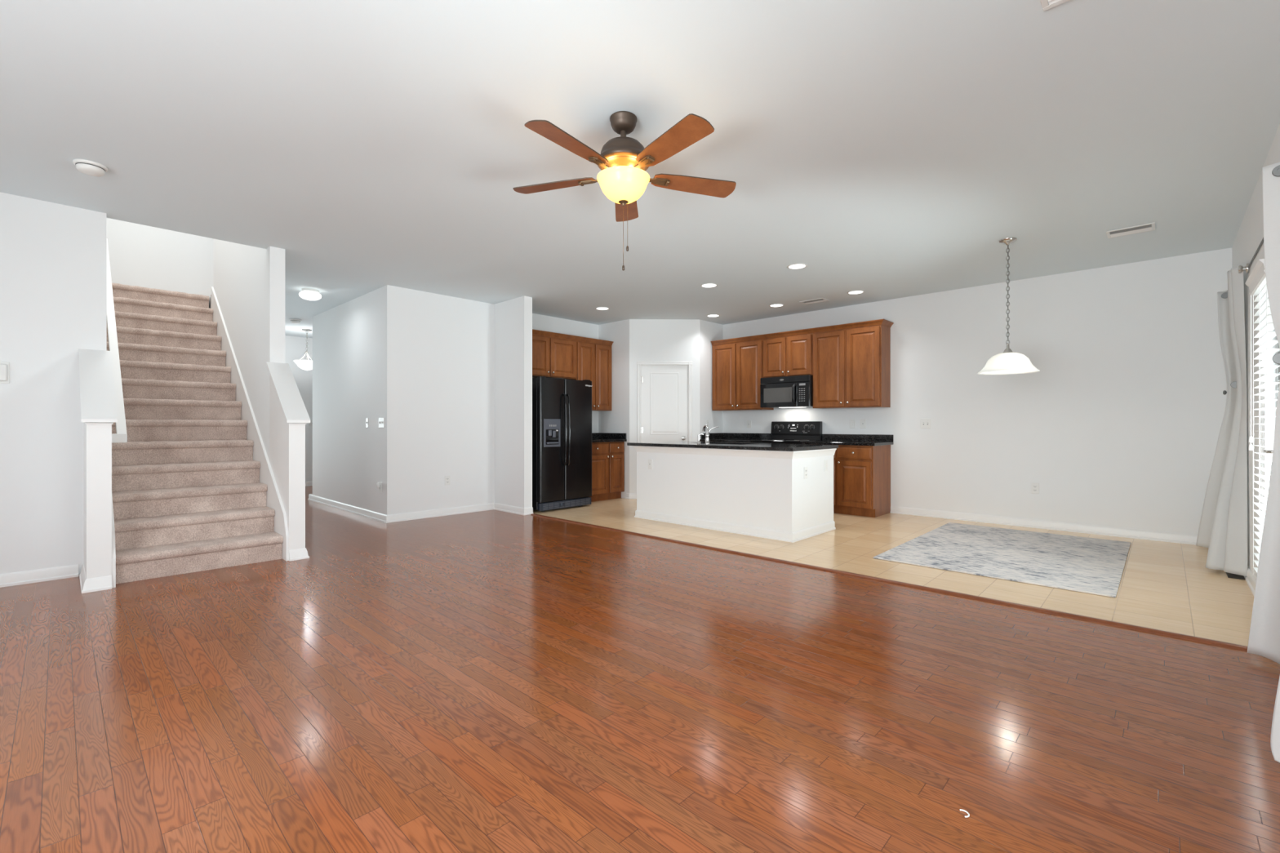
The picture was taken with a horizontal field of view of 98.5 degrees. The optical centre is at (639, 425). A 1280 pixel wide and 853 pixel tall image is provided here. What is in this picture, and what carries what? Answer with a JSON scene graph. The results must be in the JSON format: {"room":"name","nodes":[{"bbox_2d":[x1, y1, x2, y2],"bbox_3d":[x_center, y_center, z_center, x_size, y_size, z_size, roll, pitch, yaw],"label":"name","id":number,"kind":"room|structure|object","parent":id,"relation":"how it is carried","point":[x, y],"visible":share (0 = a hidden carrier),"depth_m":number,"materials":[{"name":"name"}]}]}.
{"room":"living room","nodes":[
{"label":"living room","id":0,"kind":"room"},
{"bbox_2d":[0,191,106,576],"bbox_3d":[-4.785,-0.249,3.544,0.120,2.738,1.950,0,0,44],"label":"wall","id":1,"kind":"structure","parent":0,"point":[53,256],"depth_m":3.98,"materials":[{"name":"white paint"}]},
{"bbox_2d":[0,361,9,383],"bbox_3d":[-4.442,-0.367,3.797,0.027,0.150,0.136,0,0,44],"label":"thermostat","id":2,"kind":"object","parent":1,"relation":"attached to","point":[4,366],"visible":1,"depth_m":3.83,"materials":[{"name":"white plastic"}]},
{"bbox_2d":[0,564,78,587],"bbox_3d":[-4.785,1.076,3.440,0.022,0.088,1.800,0,0,44],"label":"baseboard","id":3,"kind":"structure","parent":1,"relation":"attached to","point":[13,579],"depth_m":3.94,"materials":[{"name":"white paint"}]},
{"bbox_2d":[78,348,117,593],"bbox_3d":[-3.877,0.275,3.942,0.648,1.691,0.175,0,0,44],"label":"wall","id":4,"kind":"structure","parent":0,"point":[97,390],"depth_m":3.77,"materials":[{"name":"white paint"}]},
{"bbox_2d":[106,238,127,443],"bbox_3d":[-4.988,-0.965,5.164,2.595,2.201,0.116,0,0,44],"label":"handrail","id":5,"kind":"object","parent":4,"relation":"attached to","point":[121,436],"visible":0.62,"depth_m":4.84,"materials":[{"name":"white paint"}]},
{"bbox_2d":[106,217,213,293],"bbox_3d":[-6.024,-1.480,7.685,0.120,5.200,2.590,0,0,44],"label":"wall","id":6,"kind":"structure","parent":0,"point":[142,255],"depth_m":7.26,"materials":[{"name":"white paint"}]},
{"bbox_2d":[194,287,211,297],"bbox_3d":[-5.998,-1.873,7.612,0.018,0.495,0.780,0,0,44],"label":"trim","id":7,"kind":"structure","parent":6,"relation":"attached to","point":[207,292],"depth_m":7.61,"materials":[{"name":"white paint"}]},
{"bbox_2d":[208,238,310,560],"bbox_3d":[-4.424,-1.480,6.090,4.398,5.200,0.172,0,0,44],"label":"wall","id":8,"kind":"structure","parent":0,"point":[249,281],"depth_m":5.04,"materials":[{"name":"white paint"}]},
{"bbox_2d":[211,286,288,560],"bbox_3d":[-4.092,-0.294,5.679,3.245,2.829,0.019,0,0,44],"label":"trim","id":9,"kind":"structure","parent":8,"relation":"attached to","point":[274,501],"depth_m":5.30,"materials":[{"name":"white paint"}]},
{"bbox_2d":[284,335,312,481],"bbox_3d":[-6.412,-0.249,9.963,0.120,2.738,5.620,0,0,44],"label":"wall","id":10,"kind":"structure","parent":0,"point":[295,348],"depth_m":10.15,"materials":[{"name":"white paint"}]},
{"bbox_2d":[305,480,312,486],"bbox_3d":[-6.360,1.076,9.914,0.022,0.088,5.380,0,0,44],"label":"baseboard","id":11,"kind":"structure","parent":10,"relation":"attached to","point":[307,483],"depth_m":10.18,"materials":[{"name":"white paint"}]},
{"bbox_2d":[308,419,312,426],"bbox_3d":[-6.070,-0.050,10.224,0.016,0.117,0.117,0,0,44],"label":"light switch","id":12,"kind":"object","parent":10,"relation":"attached to","point":[310,424],"visible":0.5,"depth_m":10.21,"materials":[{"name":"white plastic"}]},
{"bbox_2d":[312,284,397,515],"bbox_3d":[-3.854,-0.249,7.327,2.720,2.738,0.120,0,0,44],"label":"wall","id":13,"kind":"structure","parent":0,"point":[355,340],"depth_m":6.99,"materials":[{"name":"white paint"}]},
{"bbox_2d":[307,493,312,500],"bbox_3d":[-3.942,1.076,9.313,0.142,0.088,2.922,0,0,44],"label":"baseboard","id":14,"kind":"structure","parent":13,"relation":"attached to","point":[309,495],"depth_m":8.26,"materials":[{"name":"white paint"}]},
{"bbox_2d":[365,417,368,427],"bbox_3d":[-3.342,-0.032,6.748,0.072,0.117,0.016,0,0,44],"label":"light switch","id":15,"kind":"object","parent":13,"relation":"attached to","point":[366,419],"visible":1,"depth_m":6.75,"materials":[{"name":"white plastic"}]},
{"bbox_2d":[379,482,382,492],"bbox_3d":[-3.043,0.725,6.468,0.072,0.117,0.009,0,0,44],"label":"wall outlet","id":16,"kind":"object","parent":13,"relation":"attached to","point":[380,483],"visible":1,"depth_m":6.46,"materials":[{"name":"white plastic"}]},
{"bbox_2d":[376,482,380,488],"bbox_3d":[-3.060,0.703,6.450,0.048,0.075,0.039,0,0,44],"label":"air freshener","id":17,"kind":"object","parent":16,"relation":"attached to","point":[378,485],"visible":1,"depth_m":6.43,"materials":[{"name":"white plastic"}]},
{"bbox_2d":[378,417,384,427],"bbox_3d":[-3.027,-0.032,6.448,0.165,0.117,0.016,0,0,44],"label":"light switch","id":18,"kind":"object","parent":13,"relation":"attached to","point":[381,420],"visible":1,"depth_m":6.44,"materials":[{"name":"white plastic"}]},
{"bbox_2d":[311,494,533,523],"bbox_3d":[-3.266,1.076,7.085,3.757,0.088,1.274,0,0,16],"label":"baseboard","id":19,"kind":"structure","parent":13,"relation":"attached to","point":[382,517],"depth_m":6.93,"materials":[{"name":"white paint"}]},
{"bbox_2d":[397,286,493,514],"bbox_3d":[-2.388,-0.249,6.983,0.120,2.738,1.400,0,0,44],"label":"wall","id":20,"kind":"structure","parent":0,"point":[446,343],"depth_m":6.85,"materials":[{"name":"white paint"}]},
{"bbox_2d":[444,475,449,484],"bbox_3d":[-2.399,0.685,6.877,0.009,0.117,0.072,0,0,44],"label":"wall outlet","id":21,"kind":"object","parent":20,"relation":"attached to","point":[446,477],"visible":1,"depth_m":6.87,"materials":[{"name":"white plastic"}]},
{"bbox_2d":[493,295,532,507],"bbox_3d":[-1.653,-0.249,7.169,0.690,2.738,0.120,0,0,44],"label":"wall","id":22,"kind":"structure","parent":0,"point":[513,318],"depth_m":7.04,"materials":[{"name":"white paint"}]},
{"bbox_2d":[532,313,598,432],"bbox_3d":[-1.311,-0.249,8.291,0.120,2.738,1.980,0,0,44],"label":"wall","id":23,"kind":"structure","parent":0,"point":[540,322],"depth_m":8.45,"materials":[{"name":"white paint"}]},
{"bbox_2d":[532,333,576,379],"bbox_3d":[-1.373,-0.971,7.874,0.361,0.569,0.985,0,0,44],"label":"upper cabinet","id":24,"kind":"object","parent":23,"relation":"attached to","point":[552,357],"visible":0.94,"depth_m":7.82,"materials":[{"name":"brown wood"}]},
{"bbox_2d":[532,328,613,345],"bbox_3d":[-1.129,-1.284,8.139,0.350,0.058,1.705,0,0,44],"label":"crown molding","id":25,"kind":"structure","parent":23,"relation":"attached to","point":[534,331],"depth_m":8.04,"materials":[{"name":"brown wood"}]},
{"bbox_2d":[573,340,611,410],"bbox_3d":[-0.785,-0.744,8.493,0.361,1.023,0.719,0,0,44],"label":"upper cabinet","id":26,"kind":"object","parent":23,"relation":"attached to","point":[593,360],"visible":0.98,"depth_m":8.42,"materials":[{"name":"brown wood"}]},
{"bbox_2d":[591,432,598,438],"bbox_3d":[-0.960,0.166,8.557,0.020,0.092,0.828,0,0,44],"label":"backsplash","id":27,"kind":"structure","parent":23,"relation":"attached to","point":[594,435],"depth_m":8.80,"materials":[{"name":"black stone"}]},
{"bbox_2d":[598,319,629,498],"bbox_3d":[-0.373,-0.249,8.684,0.700,2.738,0.120,0,0,44],"label":"wall","id":28,"kind":"structure","parent":0,"point":[616,420],"depth_m":8.56,"materials":[{"name":"white paint"}]},
{"bbox_2d":[598,432,626,439],"bbox_3d":[-0.445,0.166,8.652,0.636,0.092,0.020,0,0,44],"label":"backsplash","id":29,"kind":"structure","parent":28,"relation":"attached to","point":[601,435],"depth_m":8.63,"materials":[{"name":"black stone"}]},
{"bbox_2d":[0,485,1279,852],"bbox_3d":[-2.043,1.170,5.836,12.140,0.100,9.290,0,0,44],"label":"floor","id":30,"kind":"structure","parent":0,"point":[493,681],"depth_m":2.24,"materials":[{"name":"brown wood"}]},
{"bbox_2d":[106,282,283,583],"bbox_3d":[-4.644,-0.448,5.938,4.251,3.136,1.674,0,0,44],"label":"staircase","id":31,"kind":"structure","parent":30,"relation":"on","point":[188,495],"depth_m":4.94,"materials":[{"name":"beige carpet"}]},
{"bbox_2d":[532,376,592,511],"bbox_3d":[-1.228,0.244,7.600,0.873,1.752,0.888,0,0,44],"label":"refrigerator","id":32,"kind":"object","parent":30,"relation":"on","point":[562,408],"visible":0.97,"depth_m":7.26,"materials":[{"name":"black metal"}]},
{"bbox_2d":[588,441,624,502],"bbox_3d":[-0.728,0.683,8.349,0.643,0.874,0.845,0,0,44],"label":"base cabinet","id":33,"kind":"object","parent":30,"relation":"on","point":[607,458],"visible":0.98,"depth_m":8.23,"materials":[{"name":"brown wood"}]},
{"bbox_2d":[591,432,626,442],"bbox_3d":[-0.727,0.182,8.349,0.643,0.125,0.848,0,0,44],"label":"countertop","id":34,"kind":"structure","parent":33,"relation":"on","point":[596,437],"depth_m":8.56,"materials":[{"name":"black stone"}]},
{"bbox_2d":[632,445,836,542],"bbox_3d":[1.016,0.683,6.335,2.134,0.873,0.952,0,0,44],"label":"kitchen island","id":35,"kind":"object","parent":30,"relation":"on","point":[757,493],"visible":0.88,"depth_m":5.78,"materials":[{"name":"white paint"}]},
{"bbox_2d":[648,458,652,469],"bbox_3d":[0.119,0.460,6.567,0.072,0.117,0.010,0,0,44],"label":"wall outlet","id":36,"kind":"object","parent":35,"relation":"attached to","point":[650,461],"visible":1,"depth_m":6.56,"materials":[{"name":"white plastic"}]},
{"bbox_2d":[626,440,838,451],"bbox_3d":[0.994,0.229,6.358,2.215,0.034,1.010,0,0,44],"label":"island countertop","id":37,"kind":"structure","parent":35,"relation":"on","point":[715,445],"depth_m":5.89,"materials":[{"name":"black stone"}]},
{"bbox_2d":[697,433,704,444],"bbox_3d":[0.696,0.150,6.348,0.084,0.124,0.044,0,0,21],"label":"side spray","id":38,"kind":"object","parent":37,"relation":"on","point":[700,434],"visible":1,"depth_m":6.34,"materials":[{"name":"silver metal"}]},
{"bbox_2d":[702,425,719,444],"bbox_3d":[0.793,0.103,6.342,0.217,0.217,0.096,0,0,44],"label":"faucet","id":39,"kind":"object","parent":37,"relation":"on","point":[705,428],"visible":1,"depth_m":6.32,"materials":[{"name":"silver metal"}]},
{"bbox_2d":[804,466,807,479],"bbox_3d":[1.652,0.472,5.494,0.009,0.117,0.072,0,0,44],"label":"wall outlet","id":40,"kind":"object","parent":35,"relation":"attached to","point":[805,468],"visible":1,"depth_m":5.48,"materials":[{"name":"white plastic"}]},
{"bbox_2d":[824,460,827,471],"bbox_3d":[1.963,0.425,5.821,0.010,0.117,0.072,0,0,44],"label":"light switch","id":41,"kind":"object","parent":35,"relation":"attached to","point":[825,461],"visible":1,"depth_m":5.82,"materials":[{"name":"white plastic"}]},
{"bbox_2d":[750,421,822,444],"bbox_3d":[2.030,0.522,7.714,0.762,1.156,0.697,0,0,44],"label":"range","id":42,"kind":"object","parent":30,"relation":"on","point":[782,432],"visible":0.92,"depth_m":7.83,"materials":[{"name":"black metal"}]},
{"bbox_2d":[750,439,819,442],"bbox_3d":[2.022,0.213,7.705,0.762,0.012,0.560,0,0,44],"label":"cooktop","id":43,"kind":"object","parent":42,"relation":"in","point":[767,440],"depth_m":7.63,"materials":[{"name":"black glass"}]},
{"bbox_2d":[815,444,890,517],"bbox_3d":[2.664,0.683,7.160,0.912,0.874,0.643,0,0,44],"label":"base cabinet","id":44,"kind":"object","parent":30,"relation":"on","point":[861,473],"visible":0.58,"depth_m":6.82,"materials":[{"name":"brown wood"}]},
{"bbox_2d":[800,434,893,445],"bbox_3d":[2.678,0.182,7.150,0.950,0.125,0.638,0,0,44],"label":"countertop","id":45,"kind":"structure","parent":44,"relation":"on","point":[827,439],"depth_m":7.19,"materials":[{"name":"black stone"}]},
{"bbox_2d":[530,513,1247,651],"bbox_3d":[0.893,1.113,4.788,6.171,0.014,0.058,0,0,44],"label":"trim","id":46,"kind":"structure","parent":30,"relation":"on","point":[933,589],"depth_m":3.61,"materials":[{"name":"brown wood"}]},
{"bbox_2d":[960,808,969,817],"bbox_3d":[0.937,1.117,1.587,0.019,0.004,0.032,0,0,3],"label":"paper scrap","id":47,"kind":"object","parent":30,"relation":"on","point":[961,810],"visible":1,"depth_m":1.59,"materials":[{"name":"white paper"}]},
{"bbox_2d":[873,522,1130,597],"bbox_3d":[3.306,1.113,4.934,1.550,0.012,2.280,0,0,44],"label":"area rug","id":48,"kind":"object","parent":30,"relation":"on","point":[1092,566],"visible":1,"depth_m":4.64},
{"bbox_2d":[1226,572,1244,579],"bbox_3d":[4.443,1.117,4.110,0.100,0.006,0.250,0,0,44],"label":"floor vent","id":49,"kind":"object","parent":30,"relation":"in","point":[1228,575],"visible":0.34,"depth_m":4.06,"materials":[{"name":"grey metal"}]},
{"bbox_3d":[1.443,0.683,8.320,0.905,0.874,0.643,0,0,44],"label":"base cabinet","id":50,"kind":"object","parent":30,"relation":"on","visible":0},
{"bbox_2d":[699,432,771,442],"bbox_3d":[1.446,0.182,8.320,0.916,0.125,0.638,0,0,44],"label":"countertop","id":51,"kind":"structure","parent":50,"relation":"on","point":[716,437],"depth_m":8.47,"materials":[{"name":"black stone"}]},
{"bbox_2d":[0,0,1279,337],"bbox_3d":[-2.043,-1.724,5.836,12.140,0.212,9.290,0,0,44],"label":"ceiling","id":52,"kind":"structure","parent":0,"point":[888,149],"depth_m":3.10,"materials":[{"name":"white paint"}]},
{"bbox_2d":[72,159,107,176],"bbox_3d":[-3.410,-1.591,3.424,0.156,0.053,0.156,0,0,44],"label":"smoke detector","id":53,"kind":"object","parent":52,"relation":"attached to","point":[89,167],"visible":1,"depth_m":3.39,"materials":[{"name":"white plastic"}]},
{"bbox_2d":[289,318,301,323],"bbox_3d":[-5.269,-1.591,8.437,0.156,0.053,0.156,0,0,44],"label":"smoke detector","id":54,"kind":"object","parent":52,"relation":"attached to","point":[292,320],"visible":1,"depth_m":8.39,"materials":[{"name":"white plastic"}]},
{"bbox_2d":[293,328,312,370],"bbox_3d":[-5.628,-1.272,9.322,0.390,0.689,0.390,0,0,44],"label":"pendant lamp","id":55,"kind":"object","parent":52,"relation":"hanging from","point":[307,365],"visible":0.91,"depth_m":9.23,"materials":[{"name":"white glass"}]},
{"bbox_2d":[298,288,321,300],"bbox_3d":[-3.934,-1.558,6.583,0.236,0.119,0.236,0,0,44],"label":"flush ceiling light","id":56,"kind":"object","parent":52,"relation":"attached to","point":[309,294],"visible":1,"depth_m":6.51,"materials":[{"name":"white glass"}]},
{"bbox_2d":[595,306,609,310],"bbox_3d":[-0.519,-1.614,7.622,0.198,0.006,0.198,0,0,44],"label":"recessed light","id":57,"kind":"object","parent":52,"relation":"in","point":[597,308],"visible":1,"depth_m":7.59,"materials":[{"name":"white"}]},
{"bbox_2d":[512,111,736,270],"bbox_3d":[-0.094,-1.216,2.868,1.225,0.802,1.214,0,0,44],"label":"ceiling fan","id":58,"kind":"object","parent":52,"relation":"hanging from","point":[623,161],"visible":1,"depth_m":2.81,"materials":[{"name":"brown wood"}]},
{"bbox_2d":[700,283,717,288],"bbox_3d":[0.797,-1.614,6.365,0.198,0.006,0.198,0,0,44],"label":"recessed light","id":59,"kind":"object","parent":52,"relation":"in","point":[705,285],"visible":1,"depth_m":6.36,"materials":[{"name":"white"}]},
{"bbox_2d":[706,314,719,317],"bbox_3d":[1.077,-1.614,8.120,0.198,0.006,0.198,0,0,44],"label":"recessed light","id":60,"kind":"object","parent":52,"relation":"in","point":[708,315],"visible":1,"depth_m":8.10,"materials":[{"name":"white"}]},
{"bbox_2d":[768,303,783,306],"bbox_3d":[1.838,-1.614,7.425,0.198,0.006,0.198,0,0,44],"label":"recessed light","id":61,"kind":"object","parent":52,"relation":"in","point":[773,304],"visible":1,"depth_m":7.43,"materials":[{"name":"white"}]},
{"bbox_2d":[786,263,807,269],"bbox_3d":[1.595,-1.614,5.601,0.198,0.006,0.198,0,0,44],"label":"recessed light","id":62,"kind":"object","parent":52,"relation":"in","point":[794,266],"visible":1,"depth_m":5.61,"materials":[{"name":"white plastic"}]},
{"bbox_2d":[799,297,829,304],"bbox_3d":[2.262,-1.612,7.160,0.320,0.010,0.200,0,0,44],"label":"ceiling vent","id":63,"kind":"object","parent":52,"relation":"in","point":[819,300],"visible":1,"depth_m":7.14,"materials":[{"name":"white metal"}]},
{"bbox_2d":[847,289,864,294],"bbox_3d":[2.617,-1.614,6.692,0.198,0.006,0.198,0,0,44],"label":"recessed light","id":64,"kind":"object","parent":52,"relation":"in","point":[858,291],"visible":1,"depth_m":6.70,"materials":[{"name":"white"}]},
{"bbox_2d":[977,237,1039,374],"bbox_3d":[3.208,-1.039,4.810,0.452,1.156,0.452,0,0,44],"label":"pendant lamp","id":65,"kind":"object","parent":52,"relation":"hanging from","point":[1007,362],"visible":1,"depth_m":4.75,"materials":[{"name":"white glass"}]},
{"bbox_2d":[1040,0,1069,10],"bbox_3d":[1.604,-1.612,1.966,0.300,0.010,0.210,0,0,44],"label":"ceiling vent","id":66,"kind":"object","parent":52,"relation":"in","point":[1046,4],"visible":1,"depth_m":2.10,"materials":[{"name":"white metal"}]},
{"bbox_2d":[1106,222,1155,238],"bbox_3d":[4.062,-1.612,4.569,0.300,0.010,0.220,0,0,44],"label":"ceiling vent","id":67,"kind":"object","parent":52,"relation":"in","point":[1150,226],"visible":1,"depth_m":4.56,"materials":[{"name":"white metal"}]},
{"bbox_2d":[629,319,699,497],"bbox_3d":[0.375,-0.249,8.468,1.075,2.738,0.110,0,0,-1],"label":"wall","id":68,"kind":"structure","parent":0,"point":[650,340],"depth_m":8.41,"materials":[{"name":"white paint"}]},
{"bbox_2d":[625,493,636,499],"bbox_3d":[-0.139,1.076,8.396,0.170,0.088,0.053,0,0,15],"label":"baseboard","id":69,"kind":"structure","parent":68,"relation":"attached to","point":[628,495],"depth_m":8.39,"materials":[{"name":"white paint"}]},
{"bbox_2d":[636,360,692,442],"bbox_3d":[0.376,0.070,8.441,0.847,2.101,0.164,0,0,-1],"label":"door","id":70,"kind":"structure","parent":68,"relation":"in","point":[664,388],"depth_m":8.42,"materials":[{"name":"white paint"}]},
{"bbox_2d":[701,432,723,439],"bbox_3d":[1.140,0.166,8.648,0.020,0.092,0.583,0,0,44],"label":"backsplash","id":71,"kind":"structure","parent":68,"relation":"attached to","point":[716,435],"depth_m":8.67,"materials":[{"name":"black stone"}]},
{"bbox_2d":[699,319,723,439],"bbox_3d":[1.080,-0.249,8.689,0.120,2.738,0.610,0,0,44],"label":"wall","id":72,"kind":"structure","parent":0,"point":[709,331],"depth_m":8.58,"materials":[{"name":"white paint"}]},
{"bbox_2d":[723,247,1231,535],"bbox_3d":[2.872,-0.249,7.491,7.290,2.738,0.120,0,0,44],"label":"wall","id":73,"kind":"structure","parent":0,"point":[1118,425],"depth_m":5.90,"materials":[{"name":"white paint"}]},
{"bbox_2d":[712,338,773,410],"bbox_3d":[1.545,-0.744,8.417,0.899,1.023,0.361,0,0,44],"label":"upper cabinet","id":74,"kind":"object","parent":73,"relation":"attached to","point":[737,366],"visible":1,"depth_m":8.29,"materials":[{"name":"brown wood"}]},
{"bbox_2d":[723,432,771,439],"bbox_3d":[1.666,0.166,8.537,0.896,0.092,0.020,0,0,44],"label":"backsplash","id":75,"kind":"structure","parent":73,"relation":"attached to","point":[726,435],"depth_m":8.54,"materials":[{"name":"black stone"}]},
{"bbox_2d":[746,420,751,427],"bbox_3d":[1.687,-0.018,8.526,0.072,0.117,0.010,0,0,44],"label":"wall outlet","id":76,"kind":"object","parent":73,"relation":"attached to","point":[748,422],"visible":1,"depth_m":8.53,"materials":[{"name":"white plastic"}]},
{"bbox_2d":[762,333,813,377],"bbox_3d":[2.151,-0.971,7.842,0.768,0.569,0.361,0,0,44],"label":"upper cabinet","id":77,"kind":"object","parent":73,"relation":"attached to","point":[790,355],"visible":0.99,"depth_m":7.71,"materials":[{"name":"brown wood"}]},
{"bbox_2d":[760,374,813,408],"bbox_3d":[2.119,-0.468,7.807,0.757,0.428,0.456,0,0,44],"label":"microwave","id":78,"kind":"object","parent":77,"relation":"attached to","point":[795,391],"visible":0.99,"depth_m":7.66,"materials":[{"name":"black plastic"}]},
{"bbox_2d":[813,324,890,408],"bbox_3d":[2.760,-0.744,7.263,0.908,1.023,0.361,0,0,44],"label":"upper cabinet","id":79,"kind":"object","parent":73,"relation":"attached to","point":[851,366],"visible":1,"depth_m":7.09,"materials":[{"name":"brown wood"}]},
{"bbox_2d":[711,319,893,345],"bbox_3d":[2.173,-1.284,7.828,2.621,0.058,0.350,0,0,44],"label":"crown molding","id":80,"kind":"structure","parent":79,"relation":"on","point":[880,322],"depth_m":7.50,"materials":[{"name":"brown wood"}]},
{"bbox_2d":[822,434,893,441],"bbox_3d":[2.891,0.166,7.374,0.950,0.092,0.020,0,0,44],"label":"backsplash","id":81,"kind":"structure","parent":73,"relation":"attached to","point":[855,437],"depth_m":7.34,"materials":[{"name":"black stone"}]},
{"bbox_2d":[859,418,866,428],"bbox_3d":[2.958,-0.022,7.319,0.082,0.122,0.010,0,0,44],"label":"wall outlet","id":82,"kind":"object","parent":73,"relation":"attached to","point":[862,422],"visible":1,"depth_m":7.32,"materials":[{"name":"white plastic"}]},
{"bbox_2d":[920,418,930,428],"bbox_3d":[3.513,-0.022,6.789,0.117,0.122,0.016,0,0,44],"label":"light switch","id":83,"kind":"object","parent":73,"relation":"attached to","point":[925,423],"visible":1,"depth_m":6.79,"materials":[{"name":"white plastic"}]},
{"bbox_2d":[1031,482,1039,493],"bbox_3d":[4.318,0.688,6.029,0.072,0.117,0.009,0,0,44],"label":"wall outlet","id":84,"kind":"object","parent":73,"relation":"attached to","point":[1034,486],"visible":1,"depth_m":6.03,"materials":[{"name":"white plastic"}]},
{"bbox_2d":[890,506,1256,596],"bbox_3d":[3.601,1.076,5.310,2.990,0.088,2.040,0,0,44],"label":"baseboard","id":85,"kind":"structure","parent":73,"relation":"attached to","point":[1250,579],"depth_m":5.84,"materials":[{"name":"white paint"}]},
{"bbox_2d":[1231,123,1279,573],"bbox_3d":[2.274,-0.249,1.654,0.120,2.738,9.170,0,0,44],"label":"wall","id":86,"kind":"structure","parent":0,"point":[1250,234],"depth_m":3.89,"materials":[{"name":"white paint"}]},
{"bbox_2d":[1237,237,1263,273],"bbox_3d":[3.554,-1.142,3.132,0.055,0.072,2.536,0,0,44],"label":"curtain rod","id":87,"kind":"object","parent":86,"relation":"attached to","point":[1246,268],"visible":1,"depth_m":3.99,"materials":[{"name":"silver metal"}]},
{"bbox_2d":[1195,265,1247,576],"bbox_3d":[4.714,-0.045,4.489,0.229,2.270,1.200,0,0,44],"label":"curtain","id":88,"kind":"object","parent":87,"relation":"hanging from","point":[1223,526],"visible":0.99,"depth_m":4.17,"materials":[{"name":"white fabric"}]},
{"bbox_2d":[1247,161,1279,664],"bbox_3d":[2.832,-0.045,2.414,0.075,2.270,0.481,0,0,27],"label":"curtain","id":89,"kind":"object","parent":87,"relation":"hanging from","point":[1264,640],"visible":1,"depth_m":2.52,"materials":[{"name":"white fabric"}]},
{"bbox_2d":[1244,258,1279,579],"bbox_3d":[3.578,0.021,3.174,0.082,1.818,0.696,0,0,44],"label":"window blind","id":90,"kind":"object","parent":86,"relation":"attached to","point":[1256,282],"visible":0.74,"depth_m":3.21,"materials":[{"name":"white plastic"}]},
{"bbox_2d":[1257,302,1279,567],"bbox_3d":[3.630,0.060,3.124,0.179,2.120,1.070,0,0,44],"label":"door","id":91,"kind":"structure","parent":86,"relation":"in","point":[1277,379],"depth_m":3.45,"materials":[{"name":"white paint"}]},
{"bbox_3d":[1.476,-0.242,0.846,0.135,2.175,1.940,0,0,44],"label":"window","id":92,"kind":"structure","parent":86,"relation":"in","visible":0},
{"bbox_2d":[1270,676,1279,762],"bbox_3d":[2.056,-0.045,1.603,0.121,2.270,0.410,0,0,21],"label":"curtain","id":93,"kind":"object","parent":92,"relation":"hanging from","point":[1275,730],"visible":1,"depth_m":1.80,"materials":[{"name":"white fabric"}]},
{"bbox_3d":[-5.515,-1.480,5.498,3.630,5.200,0.120,0,0,44],"label":"wall","id":94,"kind":"structure","parent":0,"visible":0},
{"bbox_2d":[111,496,115,587],"bbox_3d":[-4.808,-0.294,4.924,3.245,2.829,0.020,0,0,44],"label":"trim","id":95,"kind":"structure","parent":94,"relation":"attached to","point":[113,553],"depth_m":3.82,"materials":[{"name":"white paint"}]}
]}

